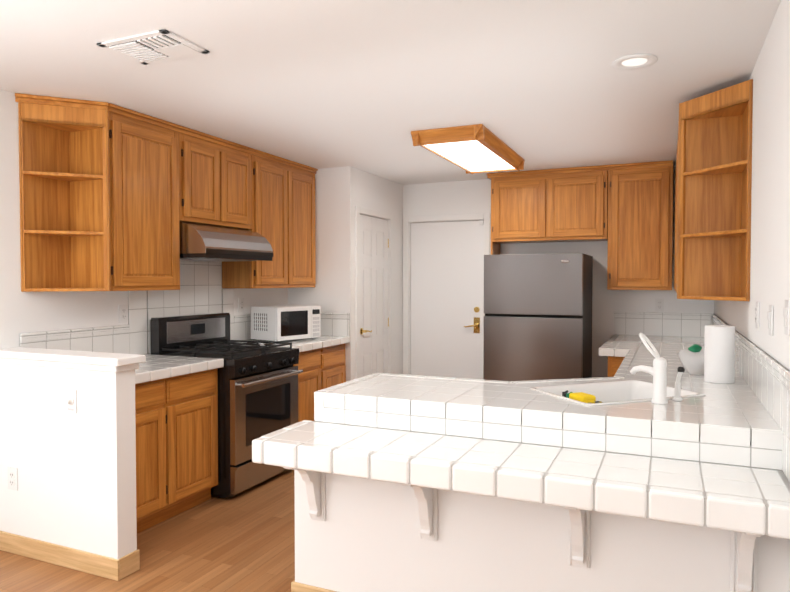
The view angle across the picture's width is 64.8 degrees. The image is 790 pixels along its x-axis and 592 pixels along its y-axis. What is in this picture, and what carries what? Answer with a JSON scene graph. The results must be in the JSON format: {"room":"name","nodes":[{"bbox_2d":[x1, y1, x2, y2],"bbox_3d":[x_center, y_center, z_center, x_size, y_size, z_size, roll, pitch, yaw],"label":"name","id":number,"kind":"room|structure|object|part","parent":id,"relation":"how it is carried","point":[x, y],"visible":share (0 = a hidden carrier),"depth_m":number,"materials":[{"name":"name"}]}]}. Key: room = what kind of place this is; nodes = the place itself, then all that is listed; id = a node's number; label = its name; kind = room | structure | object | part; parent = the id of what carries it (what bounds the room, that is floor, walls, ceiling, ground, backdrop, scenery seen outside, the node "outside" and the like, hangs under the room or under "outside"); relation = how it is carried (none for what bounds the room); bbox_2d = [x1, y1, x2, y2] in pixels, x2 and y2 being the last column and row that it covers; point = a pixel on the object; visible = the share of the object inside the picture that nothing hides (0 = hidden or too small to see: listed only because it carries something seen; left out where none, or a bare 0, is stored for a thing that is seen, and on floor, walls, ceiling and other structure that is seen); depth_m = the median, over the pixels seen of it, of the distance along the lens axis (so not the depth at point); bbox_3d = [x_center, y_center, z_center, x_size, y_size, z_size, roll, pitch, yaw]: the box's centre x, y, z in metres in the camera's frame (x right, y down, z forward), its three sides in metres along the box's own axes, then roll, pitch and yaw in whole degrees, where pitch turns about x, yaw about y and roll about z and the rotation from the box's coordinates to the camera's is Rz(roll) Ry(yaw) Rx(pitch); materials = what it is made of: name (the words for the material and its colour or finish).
{"room":"kitchen","nodes":[
{"label":"kitchen","id":0,"kind":"room"},
{"bbox_2d":[0,363,136,558],"bbox_3d":[-1.698,0.836,3.178,0.885,1.015,0.115,1,2,24],"label":"wall","id":1,"kind":"structure","parent":0,"point":[77,481],"depth_m":3.07,"materials":[{"name":"white paint"}]},
{"bbox_2d":[7,467,17,490],"bbox_3d":[-1.991,0.952,3.241,0.072,0.116,0.010,1,2,24],"label":"outlet","id":2,"kind":"object","parent":1,"relation":"attached to","point":[12,478],"visible":1,"depth_m":3.23,"materials":[{"name":"white plastic"}]},
{"bbox_2d":[0,531,139,580],"bbox_3d":[-1.693,1.293,3.184,0.898,0.100,0.135,1,2,24],"label":"baseboard","id":3,"kind":"structure","parent":1,"relation":"attached to","point":[94,564],"depth_m":3.06,"materials":[{"name":"brown wood"}]},
{"bbox_2d":[64,389,76,413],"bbox_3d":[-1.593,0.516,3.043,0.072,0.116,0.030,1,2,24],"label":"light switch","id":4,"kind":"object","parent":1,"relation":"attached to","point":[70,400],"visible":1,"depth_m":3.04,"materials":[{"name":"white plastic"}]},
{"bbox_2d":[0,347,145,371],"bbox_3d":[-1.678,0.320,3.157,0.928,0.068,0.175,1,2,24],"label":"wall cap","id":5,"kind":"object","parent":1,"relation":"on","point":[90,360],"depth_m":3.06,"materials":[{"name":"white paint"}]},
{"bbox_2d":[0,89,287,348],"bbox_3d":[-2.254,0.124,3.146,0.120,2.440,8.560,1,2,24],"label":"wall","id":6,"kind":"structure","parent":0,"point":[24,312],"depth_m":3.43,"materials":[{"name":"white paint"}]},
{"bbox_2d":[119,305,127,322],"bbox_3d":[-1.774,0.116,4.071,0.010,0.116,0.072,1,2,24],"label":"electrical outlet","id":7,"kind":"object","parent":6,"relation":"attached to","point":[123,313],"visible":1,"depth_m":4.07,"materials":[{"name":"white plastic"}]},
{"bbox_2d":[63,101,190,291],"bbox_3d":[-1.665,-0.566,3.917,0.317,1.060,0.644,1,2,24],"label":"upper cabinet","id":8,"kind":"object","parent":6,"relation":"attached to","point":[112,196],"depth_m":3.69,"materials":[{"name":"brown wood"}]},
{"bbox_2d":[191,129,230,227],"bbox_3d":[-1.459,-0.807,4.378,0.317,0.600,0.457,1,2,24],"label":"upper cabinet","id":9,"kind":"object","parent":6,"relation":"attached to","point":[210,156],"depth_m":4.37,"materials":[{"name":"brown wood"}]},
{"bbox_2d":[180,222,272,261],"bbox_3d":[-1.308,-0.384,4.498,0.505,0.249,0.756,1,2,24],"label":"range hood","id":10,"kind":"object","parent":6,"relation":"attached to","point":[200,242],"visible":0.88,"depth_m":4.27,"materials":[{"name":"silver metal"}]},
{"bbox_2d":[238,298,243,311],"bbox_3d":[-1.281,0.078,5.191,0.010,0.116,0.072,1,2,24],"label":"electrical outlet","id":11,"kind":"object","parent":6,"relation":"attached to","point":[240,304],"visible":1,"depth_m":5.18,"materials":[{"name":"white plastic"}]},
{"bbox_2d":[231,142,254,228],"bbox_3d":[-1.329,-0.815,4.674,0.317,0.600,0.457,1,2,24],"label":"upper cabinet","id":12,"kind":"object","parent":6,"relation":"attached to","point":[242,158],"depth_m":4.70,"materials":[{"name":"brown wood"}]},
{"bbox_2d":[222,149,294,287],"bbox_3d":[-1.136,-0.595,5.117,0.317,1.060,0.580,1,2,24],"label":"upper cabinet","id":13,"kind":"object","parent":6,"relation":"attached to","point":[274,176],"depth_m":5.06,"materials":[{"name":"brown wood"}]},
{"bbox_2d":[295,162,317,287],"bbox_3d":[-0.964,-0.605,5.507,0.317,1.060,0.540,1,2,24],"label":"upper cabinet","id":14,"kind":"object","parent":6,"relation":"attached to","point":[305,246],"depth_m":5.51,"materials":[{"name":"brown wood"}]},
{"bbox_2d":[0,469,294,591],"bbox_3d":[-0.538,1.422,2.422,3.930,0.120,8.620,1,2,24],"label":"floor","id":15,"kind":"structure","parent":0,"point":[243,541],"depth_m":3.21,"materials":[{"name":"laminate"}]},
{"bbox_2d":[135,369,217,533],"bbox_3d":[-1.599,0.892,3.716,0.626,0.875,0.932,1,2,24],"label":"base cabinet","id":16,"kind":"object","parent":15,"relation":"on","point":[176,419],"visible":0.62,"depth_m":3.66,"materials":[{"name":"brown wood"}]},
{"bbox_2d":[150,313,302,497],"bbox_3d":[-1.169,0.727,4.454,0.763,1.168,0.758,1,2,24],"label":"range","id":17,"kind":"object","parent":15,"relation":"on","point":[233,367],"depth_m":4.24,"materials":[{"name":"black metal"}]},
{"bbox_3d":[-1.194,0.373,4.455,0.620,0.040,0.702,1,2,24],"label":"range frame","id":18,"kind":"part","parent":17,"relation":"part of","materials":[{"name":"black metal"}]},
{"bbox_3d":[-1.156,0.722,4.447,0.642,1.090,0.740,1,2,24],"label":"kitchen range panel","id":19,"kind":"part","parent":17,"relation":"part of","materials":[{"name":"silver metal"}]},
{"bbox_3d":[-1.118,0.436,4.424,0.604,0.135,0.620,1,2,24],"label":"range knob","id":20,"kind":"part","parent":17,"relation":"part of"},
{"bbox_3d":[-0.847,0.567,4.307,0.058,0.026,0.692,1,2,24],"label":"kitchen range handle","id":21,"kind":"part","parent":17,"relation":"part of","materials":[{"name":"silver metal"}]},
{"bbox_2d":[295,344,345,421],"bbox_3d":[-0.907,0.853,5.287,0.626,0.875,0.960,1,2,24],"label":"base cabinet","id":22,"kind":"object","parent":15,"relation":"on","point":[323,368],"visible":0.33,"depth_m":5.10,"materials":[{"name":"brown wood"}]},
{"bbox_3d":[-1.240,0.413,4.492,0.649,0.043,2.664,1,2,24],"label":"countertop","id":23,"kind":"structure","parent":22,"relation":"on","visible":0},
{"bbox_2d":[19,261,349,371],"bbox_3d":[-1.240,0.072,4.486,0.650,0.653,2.664,1,2,24],"label":"backsplash","id":24,"kind":"structure","parent":23,"relation":"on","point":[201,291],"depth_m":4.44,"materials":[{"name":"white tile"}]},
{"bbox_2d":[20,314,349,342],"bbox_3d":[-1.235,0.215,4.499,0.648,0.036,2.639,1,2,24],"label":"trim","id":25,"kind":"structure","parent":24,"relation":"attached to","point":[38,338],"depth_m":3.81,"materials":[{"name":"white tile"}]},
{"bbox_2d":[20,312,349,383],"bbox_3d":[-1.234,0.311,4.488,0.660,0.266,2.662,1,2,24],"label":"cap","id":26,"kind":"object","parent":23,"relation":"attached to","point":[167,372],"visible":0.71,"depth_m":3.77,"materials":[{"name":"white tile"}]},
{"bbox_2d":[251,305,320,341],"bbox_3d":[-0.914,0.228,5.245,0.511,0.285,0.527,1,2,40],"label":"microwave","id":27,"kind":"object","parent":23,"relation":"on","point":[273,327],"depth_m":5.13,"materials":[{"name":"white plastic"}]},
{"bbox_3d":[-0.919,0.231,5.239,0.412,0.230,0.415,1,2,24],"label":"microwave door","id":28,"kind":"part","parent":27,"relation":"part of","materials":[{"name":"white plastic"}]},
{"bbox_2d":[483,253,592,381],"bbox_3d":[1.304,0.458,5.619,0.831,1.648,0.801,1,2,24],"label":"fridge","id":29,"kind":"object","parent":15,"relation":"on","point":[586,316],"depth_m":5.25,"materials":[{"name":"grey metal"}]},
{"bbox_3d":[1.159,0.438,5.291,0.831,1.586,0.084,1,2,24],"label":"fridge door","id":30,"kind":"part","parent":29,"relation":"part of","materials":[{"name":"silver metal"}]},
{"bbox_2d":[608,356,624,376],"bbox_3d":[2.187,0.859,5.060,0.772,0.876,1.259,1,2,24],"label":"base cabinet","id":31,"kind":"object","parent":15,"relation":"on","point":[614,363],"visible":0.06,"depth_m":4.60,"materials":[{"name":"brown wood"}]},
{"bbox_2d":[366,381,588,409],"bbox_3d":[0.384,0.449,3.034,1.170,0.043,1.020,1,2,24],"label":"countertop","id":32,"kind":"structure","parent":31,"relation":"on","point":[383,381],"depth_m":2.82,"materials":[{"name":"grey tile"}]},
{"bbox_2d":[563,335,750,440],"bbox_3d":[1.658,0.427,3.943,0.849,0.043,3.713,1,2,24],"label":"grout","id":33,"kind":"structure","parent":31,"relation":"on","point":[612,338],"depth_m":2.68,"materials":[{"name":"grey tile"}]},
{"bbox_2d":[314,312,789,449],"bbox_3d":[1.136,0.362,3.950,1.811,0.341,4.119,1,2,24],"label":"cap","id":34,"kind":"object","parent":33,"relation":"attached to","point":[765,437],"visible":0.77,"depth_m":2.42,"materials":[{"name":"white tile"}]},
{"bbox_2d":[318,312,789,481],"bbox_3d":[1.141,0.363,3.952,1.808,0.342,4.116,1,2,24],"label":"countertop","id":35,"kind":"structure","parent":33,"relation":"on","point":[760,393],"depth_m":2.58,"materials":[{"name":"white tile"}]},
{"bbox_2d":[614,314,710,319],"bbox_3d":[2.405,0.187,5.619,0.810,0.035,0.033,1,2,24],"label":"trim","id":36,"kind":"structure","parent":35,"relation":"attached to","point":[698,317],"depth_m":5.62,"materials":[{"name":"white tile"}]},
{"bbox_2d":[712,316,789,390],"bbox_3d":[1.959,0.238,3.587,0.013,0.035,4.113,1,2,24],"label":"trim","id":37,"kind":"structure","parent":35,"relation":"attached to","point":[781,378],"depth_m":2.45,"materials":[{"name":"white tile"}]},
{"bbox_2d":[529,380,705,405],"bbox_3d":[0.988,0.521,2.799,0.640,0.194,0.440,-1,2,-21],"label":"sink","id":38,"kind":"object","parent":33,"relation":"in","point":[618,392],"visible":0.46,"depth_m":2.99,"materials":[{"name":"white ceramic"}]},
{"bbox_2d":[569,392,595,402],"bbox_3d":[0.810,0.508,2.695,0.075,0.168,0.120,-1,2,-21],"label":"sponge","id":39,"kind":"object","parent":38,"relation":"in","point":[583,397],"visible":0.33,"depth_m":2.66,"materials":[{"name":"yellow fabric"}]},
{"bbox_2d":[562,390,602,402],"bbox_3d":[0.805,0.509,2.715,0.064,0.166,0.258,-1,2,-26],"label":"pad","id":40,"kind":"object","parent":39,"relation":"attached to","point":[565,394],"visible":0.19,"depth_m":2.77,"materials":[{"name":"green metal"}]},
{"bbox_2d":[630,333,667,403],"bbox_3d":[1.061,0.294,2.605,0.151,0.283,0.151,1,2,24],"label":"faucet","id":41,"kind":"object","parent":33,"relation":"on","point":[658,370],"visible":1,"depth_m":2.54,"materials":[{"name":"white plastic"}]},
{"bbox_2d":[672,367,684,400],"bbox_3d":[1.184,0.365,2.601,0.046,0.143,0.046,1,2,24],"label":"soap dispenser","id":42,"kind":"object","parent":33,"relation":"on","point":[677,393],"visible":1,"depth_m":2.60,"materials":[{"name":"white plastic"}]},
{"bbox_2d":[678,345,704,374],"bbox_3d":[1.635,0.339,3.354,0.205,0.156,0.168,1,2,24],"label":"plastic bag","id":43,"kind":"object","parent":33,"relation":"on","point":[692,363],"visible":0.54,"depth_m":3.30,"materials":[{"name":"white plastic"}]},
{"bbox_2d":[688,344,701,351],"bbox_3d":[1.611,0.279,3.334,0.079,0.046,0.070,1,2,24],"label":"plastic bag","id":44,"kind":"object","parent":43,"relation":"attached to","point":[695,348],"visible":0.94,"depth_m":3.32,"materials":[{"name":"green plastic"}]},
{"bbox_2d":[704,325,734,383],"bbox_3d":[1.609,0.286,3.088,0.134,0.276,0.134,1,2,24],"label":"paper towel roll","id":45,"kind":"object","parent":33,"relation":"on","point":[719,356],"visible":1,"depth_m":3.03,"materials":[{"name":"white paper"}]},
{"bbox_2d":[288,166,402,381],"bbox_3d":[-0.460,0.047,6.250,0.660,2.440,1.190,1,2,24],"label":"wall","id":46,"kind":"structure","parent":0,"point":[341,193],"depth_m":5.66,"materials":[{"name":"white paint"}]},
{"bbox_2d":[355,206,392,378],"bbox_3d":[-0.237,0.222,6.047,0.116,2.100,0.814,1,2,24],"label":"door frame","id":47,"kind":"structure","parent":46,"relation":"attached to","point":[372,213],"depth_m":5.97,"materials":[{"name":"white paint"}]},
{"bbox_2d":[359,214,388,376],"bbox_3d":[-0.193,0.250,6.032,0.093,2.020,0.674,1,2,24],"label":"pantry door","id":48,"kind":"structure","parent":46,"relation":"in","point":[373,265],"depth_m":6.02,"materials":[{"name":"white paint"}]},
{"bbox_3d":[-0.169,0.262,6.040,0.057,1.670,0.641,1,2,24],"label":"pantry door handle","id":49,"kind":"part","parent":48,"relation":"part of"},
{"bbox_2d":[0,0,780,184],"bbox_3d":[-0.538,-1.127,2.359,3.930,0.100,8.620,1,2,24],"label":"ceiling","id":50,"kind":"structure","parent":0,"point":[368,86],"depth_m":3.02,"materials":[{"name":"white paint"}]},
{"bbox_2d":[97,29,208,64],"bbox_3d":[-1.052,-1.079,2.718,0.380,0.012,0.270,1,2,24],"label":"ceiling vent","id":51,"kind":"object","parent":50,"relation":"in","point":[157,46],"visible":1,"depth_m":2.69,"materials":[{"name":"white metal"}]},
{"bbox_2d":[411,124,524,173],"bbox_3d":[0.600,-1.090,4.744,0.502,0.091,1.312,1,2,24],"label":"ceiling light","id":52,"kind":"object","parent":50,"relation":"attached to","point":[476,148],"visible":1,"depth_m":4.46,"materials":[{"name":"white plastic"}]},
{"bbox_2d":[612,54,657,69],"bbox_3d":[1.111,-1.085,2.890,0.200,0.009,0.200,1,2,24],"label":"recessed light","id":53,"kind":"object","parent":50,"relation":"in","point":[633,61],"visible":0.96,"depth_m":2.88,"materials":[{"name":"white paint"}]},
{"bbox_2d":[294,432,789,591],"bbox_3d":[0.450,0.933,2.456,1.860,0.855,0.200,1,2,24],"label":"wall","id":54,"kind":"structure","parent":0,"point":[363,536],"depth_m":2.38,"materials":[{"name":"white paint"}]},
{"bbox_2d":[291,580,336,591],"bbox_3d":[0.441,1.313,2.462,1.873,0.095,0.213,1,2,24],"label":"baseboard","id":55,"kind":"structure","parent":54,"relation":"attached to","point":[298,587],"depth_m":2.71,"materials":[{"name":"brown wood"}]},
{"bbox_2d":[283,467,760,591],"bbox_3d":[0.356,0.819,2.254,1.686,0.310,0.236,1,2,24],"label":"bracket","id":56,"kind":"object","parent":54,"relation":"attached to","point":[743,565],"visible":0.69,"depth_m":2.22,"materials":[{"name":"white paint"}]},
{"bbox_2d":[252,420,789,538],"bbox_3d":[0.362,0.619,2.268,1.868,0.093,0.399,1,2,24],"label":"bar","id":57,"kind":"object","parent":56,"relation":"on","point":[784,478],"depth_m":2.01,"materials":[{"name":"white tile"}]},
{"bbox_3d":[0.351,0.619,2.272,1.846,0.093,0.399,1,2,24],"label":"bar top cap","id":58,"kind":"part","parent":57,"relation":"part of","materials":[{"name":"white tile"}]},
{"bbox_2d":[272,422,789,501],"bbox_3d":[0.390,0.579,2.284,1.786,0.008,0.331,1,2,24],"label":"countertop","id":59,"kind":"structure","parent":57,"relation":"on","point":[712,472],"depth_m":2.19,"materials":[{"name":"white tile"}]},
{"bbox_2d":[403,167,713,377],"bbox_3d":[1.163,0.047,6.251,3.630,2.440,0.120,1,2,24],"label":"wall","id":60,"kind":"structure","parent":0,"point":[454,197],"depth_m":5.88,"materials":[{"name":"white paint"}]},
{"bbox_2d":[403,213,489,374],"bbox_3d":[0.542,0.209,6.508,0.944,2.102,0.118,1,2,24],"label":"door frame","id":61,"kind":"structure","parent":60,"relation":"attached to","point":[409,220],"depth_m":6.61,"materials":[{"name":"white paint"}]},
{"bbox_2d":[410,220,483,378],"bbox_3d":[0.523,0.237,6.485,0.817,2.023,0.097,1,2,24],"label":"garage door","id":62,"kind":"structure","parent":60,"relation":"in","point":[447,274],"depth_m":6.48,"materials":[{"name":"white paint"}]},
{"bbox_3d":[0.513,0.141,6.466,0.812,1.830,0.059,1,2,24],"label":"garage door handle","id":63,"kind":"part","parent":62,"relation":"part of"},
{"bbox_2d":[487,165,606,243],"bbox_3d":[1.453,-0.829,5.853,1.055,0.630,0.327,1,2,24],"label":"upper cabinet","id":64,"kind":"object","parent":60,"relation":"attached to","point":[560,204],"depth_m":5.70,"materials":[{"name":"brown wood"}]},
{"bbox_2d":[599,160,672,289],"bbox_3d":[2.160,-0.596,5.547,0.569,1.080,0.327,1,2,24],"label":"upper cabinet","id":65,"kind":"object","parent":60,"relation":"attached to","point":[625,211],"depth_m":5.39,"materials":[{"name":"brown wood"}]},
{"bbox_2d":[655,299,663,311],"bbox_3d":[2.395,0.082,5.638,0.072,0.116,0.010,1,2,24],"label":"electrical outlet","id":66,"kind":"object","parent":60,"relation":"attached to","point":[659,304],"visible":1,"depth_m":5.63,"materials":[{"name":"white plastic"}]},
{"bbox_2d":[714,0,789,369],"bbox_3d":[1.179,0.161,1.635,0.120,2.440,8.560,1,2,24],"label":"wall","id":67,"kind":"structure","parent":0,"point":[770,239],"depth_m":2.45,"materials":[{"name":"white paint"}]},
{"bbox_2d":[674,91,749,300],"bbox_3d":[1.911,-0.533,3.837,0.317,1.078,1.039,1,2,24],"label":"upper cabinet","id":68,"kind":"object","parent":67,"relation":"attached to","point":[713,182],"depth_m":3.36,"materials":[{"name":"brown wood"}]},
{"bbox_2d":[755,302,758,328],"bbox_3d":[1.598,0.084,2.749,0.010,0.116,0.072,1,2,24],"label":"electrical outlet","id":69,"kind":"object","parent":67,"relation":"attached to","point":[757,316],"visible":1,"depth_m":2.73,"materials":[{"name":"white plastic"}]},
{"bbox_2d":[767,305,772,335],"bbox_3d":[1.435,0.093,2.384,0.014,0.116,0.072,1,2,24],"label":"light switch","id":70,"kind":"object","parent":67,"relation":"attached to","point":[770,318],"visible":1,"depth_m":2.37,"materials":[{"name":"white plastic"}]},
{"bbox_2d":[783,300,789,335],"bbox_3d":[1.290,0.071,2.054,0.014,0.116,0.072,1,2,24],"label":"light switch","id":71,"kind":"object","parent":67,"relation":"attached to","point":[786,312],"visible":1,"depth_m":2.04,"materials":[{"name":"white plastic"}]}
]}

